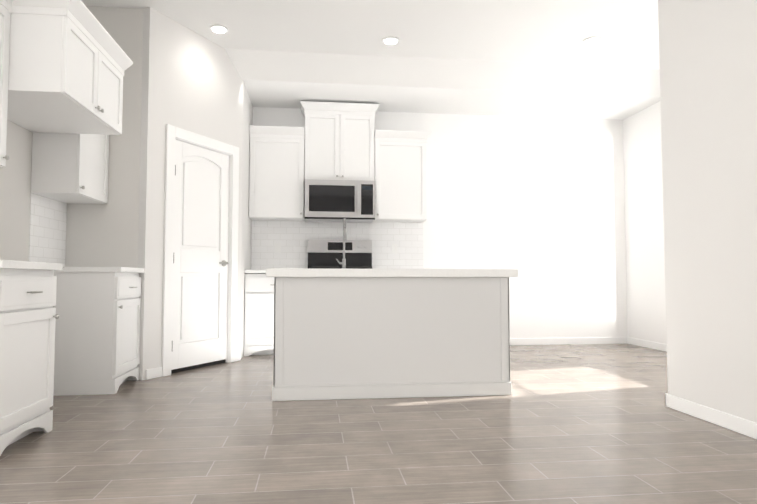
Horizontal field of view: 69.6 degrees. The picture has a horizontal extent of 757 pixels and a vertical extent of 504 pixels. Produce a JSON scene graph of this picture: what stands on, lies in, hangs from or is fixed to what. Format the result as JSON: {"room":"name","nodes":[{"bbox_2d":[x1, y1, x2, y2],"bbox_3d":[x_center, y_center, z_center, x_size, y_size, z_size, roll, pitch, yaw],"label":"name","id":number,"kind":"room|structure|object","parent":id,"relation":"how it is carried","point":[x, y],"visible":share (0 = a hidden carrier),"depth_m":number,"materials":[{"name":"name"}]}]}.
{"room":"kitchen","nodes":[
{"label":"kitchen","id":0,"kind":"room"},
{"bbox_2d":[0,120,32,260],"bbox_3d":[-2.240,-0.709,0.703,0.150,3.180,8.010,0,-3,-7],"label":"wall","id":1,"kind":"structure","parent":0,"point":[15,181],"depth_m":3.79,"materials":[{"name":"beige paint"}]},
{"bbox_2d":[0,0,11,166],"bbox_3d":[-2.239,-0.998,2.797,0.330,1.009,0.584,0,-3,-7],"label":"upper cabinet","id":2,"kind":"object","parent":1,"relation":"attached to","point":[5,5],"depth_m":3.07,"materials":[{"name":"white wood"}]},
{"bbox_2d":[28,193,66,266],"bbox_3d":[-2.490,-0.187,3.497,0.006,0.542,2.110,0,-3,-7],"label":"backsplash","id":3,"kind":"structure","parent":1,"relation":"attached to","point":[47,231],"depth_m":4.23,"materials":[{"name":"tile"}]},
{"bbox_2d":[12,0,127,135],"bbox_3d":[-2.179,-1.182,3.586,0.630,0.565,0.948,0,-3,-7],"label":"upper cabinet","id":4,"kind":"object","parent":1,"relation":"attached to","point":[65,65],"depth_m":3.32,"materials":[{"name":"white wood"}]},
{"bbox_2d":[31,136,108,203],"bbox_3d":[-2.417,-0.924,4.314,0.330,1.009,0.576,0,-3,-7],"label":"upper cabinet","id":5,"kind":"object","parent":1,"relation":"attached to","point":[66,169],"depth_m":4.03,"materials":[{"name":"white wood"}]},
{"bbox_2d":[65,6,142,267],"bbox_3d":[-2.286,-0.517,4.665,0.680,3.180,0.120,0,-3,-7],"label":"wall","id":6,"kind":"structure","parent":0,"point":[103,235],"depth_m":4.62,"materials":[{"name":"beige paint"}]},
{"bbox_2d":[137,7,242,379],"bbox_3d":[-1.754,-0.491,5.185,0.120,3.180,1.238,-1,-3,25],"label":"wall","id":7,"kind":"structure","parent":0,"point":[192,80],"depth_m":4.80,"materials":[{"name":"beige paint"}]},
{"bbox_2d":[146,352,240,379],"bbox_3d":[-1.687,1.053,5.096,0.013,0.085,1.208,-1,-3,25],"label":"baseboard","id":8,"kind":"structure","parent":7,"relation":"attached to","point":[152,373],"depth_m":4.63,"materials":[{"name":"white wood"}]},
{"bbox_2d":[162,124,238,376],"bbox_3d":[-1.712,-0.005,5.211,0.154,2.210,0.965,-1,-3,25],"label":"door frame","id":9,"kind":"structure","parent":7,"relation":"attached to","point":[200,292],"depth_m":5.18,"materials":[{"name":"white wood"}]},
{"bbox_2d":[240,81,252,358],"bbox_3d":[-1.549,-0.444,6.159,0.120,3.180,0.900,0,-3,-7],"label":"wall","id":10,"kind":"structure","parent":0,"point":[246,219],"depth_m":5.99,"materials":[{"name":"beige paint"}]},
{"bbox_2d":[81,0,659,119],"bbox_3d":[0.872,-2.188,2.192,7.600,0.380,10.100,0,-3,-7],"label":"ceiling","id":11,"kind":"structure","parent":0,"point":[497,57],"depth_m":5.60,"materials":[{"name":"paint"}]},
{"bbox_2d":[210,24,227,33],"bbox_3d":[-1.490,-2.081,5.086,0.170,0.014,0.170,0,-3,-7],"label":"recessed light","id":12,"kind":"object","parent":11,"relation":"in","point":[218,29],"visible":0.96,"depth_m":5.07,"materials":[{"name":"white"}]},
{"bbox_2d":[382,36,399,44],"bbox_3d":[0.121,-2.069,5.334,0.170,0.014,0.170,0,-3,-7],"label":"recessed light","id":13,"kind":"object","parent":11,"relation":"in","point":[390,40],"visible":1,"depth_m":5.31,"materials":[{"name":"white"}]},
{"bbox_2d":[583,36,601,44],"bbox_3d":[2.095,-2.069,5.334,0.170,0.014,0.170,0,-3,-7],"label":"recessed light","id":14,"kind":"object","parent":11,"relation":"in","point":[592,40],"visible":0.96,"depth_m":5.31,"materials":[{"name":"white"}]},
{"bbox_2d":[0,344,756,503],"bbox_3d":[0.866,1.010,2.087,7.600,0.120,10.200,0,-3,-7],"label":"floor","id":15,"kind":"structure","parent":0,"point":[583,424],"depth_m":2.76,"materials":[{"name":"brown tile"}]},
{"bbox_2d":[0,260,62,455],"bbox_3d":[-2.076,0.515,2.735,0.657,0.933,0.599,0,-3,-7],"label":"base cabinet","id":16,"kind":"object","parent":15,"relation":"on","point":[29,316],"visible":1,"depth_m":2.77,"materials":[{"name":"white painted wood"},{"name":"brushed nickel"}]},
{"bbox_2d":[53,267,143,395],"bbox_3d":[-2.253,0.588,4.253,0.657,0.933,0.591,0,-3,-7],"label":"base cabinet","id":17,"kind":"object","parent":15,"relation":"on","point":[97,335],"visible":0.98,"depth_m":3.99,"materials":[{"name":"white wood"}]},
{"bbox_2d":[244,270,273,355],"bbox_3d":[-1.166,0.681,6.269,0.671,0.943,0.657,0,-3,-7],"label":"base cabinet","id":18,"kind":"object","parent":15,"relation":"on","point":[259,317],"visible":0.44,"depth_m":5.97,"materials":[{"name":"white painted wood"},{"name":"brushed nickel"}]},
{"bbox_2d":[308,240,371,268],"bbox_3d":[-0.437,0.497,6.329,0.779,1.315,0.686,0,-3,-7],"label":"range","id":19,"kind":"object","parent":15,"relation":"on","point":[324,254],"visible":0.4,"depth_m":6.61,"materials":[{"name":"silver metal"}]},
{"bbox_2d":[270,276,513,400],"bbox_3d":[0.081,0.623,4.188,1.716,0.857,0.626,0,-3,-7],"label":"kitchen island","id":20,"kind":"object","parent":15,"relation":"on","point":[370,333],"depth_m":3.89,"materials":[{"name":"white wood"}]},
{"bbox_2d":[266,268,517,275],"bbox_3d":[0.079,0.167,4.240,1.816,0.059,0.740,0,-3,-7],"label":"island countertop","id":21,"kind":"structure","parent":20,"relation":"on","point":[269,271],"depth_m":3.87,"materials":[{"name":"white stone"}]},
{"bbox_2d":[336,218,346,268],"bbox_3d":[-0.283,-0.064,4.219,0.088,0.399,0.195,0,-3,-7],"label":"faucet","id":22,"kind":"object","parent":21,"relation":"on","point":[343,262],"visible":0.92,"depth_m":4.27,"materials":[{"name":"silver metal"}]},
{"bbox_2d":[251,107,627,337],"bbox_3d":[0.907,-0.405,6.974,6.400,3.180,0.150,0,-3,-7],"label":"wall","id":23,"kind":"structure","parent":0,"point":[538,203],"depth_m":7.02,"materials":[{"name":"paint"}]},
{"bbox_2d":[249,125,304,220],"bbox_3d":[-1.204,-0.914,6.507,0.632,1.048,0.330,0,-3,-7],"label":"upper cabinet","id":24,"kind":"object","parent":23,"relation":"attached to","point":[277,155],"depth_m":6.35,"materials":[{"name":"white wood"}]},
{"bbox_2d":[251,220,423,269],"bbox_3d":[-0.486,-0.074,6.715,2.115,0.609,0.006,0,-3,-7],"label":"backsplash","id":25,"kind":"structure","parent":23,"relation":"attached to","point":[292,237],"depth_m":6.71,"materials":[{"name":"tile"}]},
{"bbox_2d":[305,101,376,180],"bbox_3d":[-0.476,-1.286,6.610,0.830,0.905,0.330,0,-3,-7],"label":"upper cabinet","id":26,"kind":"object","parent":23,"relation":"attached to","point":[337,141],"depth_m":6.45,"materials":[{"name":"white wood"}]},
{"bbox_2d":[305,179,374,222],"bbox_3d":[-0.468,-0.604,6.520,0.820,0.458,0.445,0,-3,-7],"label":"microwave","id":27,"kind":"object","parent":26,"relation":"attached to","point":[351,201],"visible":1,"depth_m":6.34,"materials":[{"name":"silver metal"}]},
{"bbox_2d":[373,129,428,221],"bbox_3d":[0.251,-0.906,6.677,0.631,1.048,0.330,0,-3,-7],"label":"upper cabinet","id":28,"kind":"object","parent":23,"relation":"attached to","point":[401,183],"depth_m":6.52,"materials":[{"name":"white wood"}]},
{"bbox_2d":[510,337,626,344],"bbox_3d":[1.915,1.143,6.934,2.610,0.085,0.013,0,-3,-7],"label":"baseboard","id":29,"kind":"structure","parent":23,"relation":"attached to","point":[588,340],"depth_m":6.99,"materials":[{"name":"white wood"}]},
{"bbox_2d":[623,101,666,343],"bbox_3d":[3.517,-0.475,5.534,0.150,3.180,3.320,0,-3,-7],"label":"wall","id":30,"kind":"structure","parent":0,"point":[644,241],"depth_m":6.74,"materials":[{"name":"paint"}]},
{"bbox_2d":[626,337,666,351],"bbox_3d":[3.436,1.071,5.450,0.013,0.085,3.320,0,-3,-7],"label":"baseboard","id":31,"kind":"structure","parent":30,"relation":"attached to","point":[643,343],"depth_m":6.65,"materials":[{"name":"white wood"}]},
{"bbox_2d":[658,0,756,422],"bbox_3d":[3.228,-0.715,0.572,1.880,3.180,6.480,0,-3,-7],"label":"wall","id":32,"kind":"structure","parent":0,"point":[708,70],"depth_m":3.22,"materials":[{"name":"beige paint"}]},
{"bbox_2d":[665,393,756,438],"bbox_3d":[2.275,0.831,0.494,0.013,0.085,6.293,0,-3,-7],"label":"baseboard","id":33,"kind":"structure","parent":32,"relation":"attached to","point":[728,421],"depth_m":3.17,"materials":[{"name":"white wood"}]}
]}

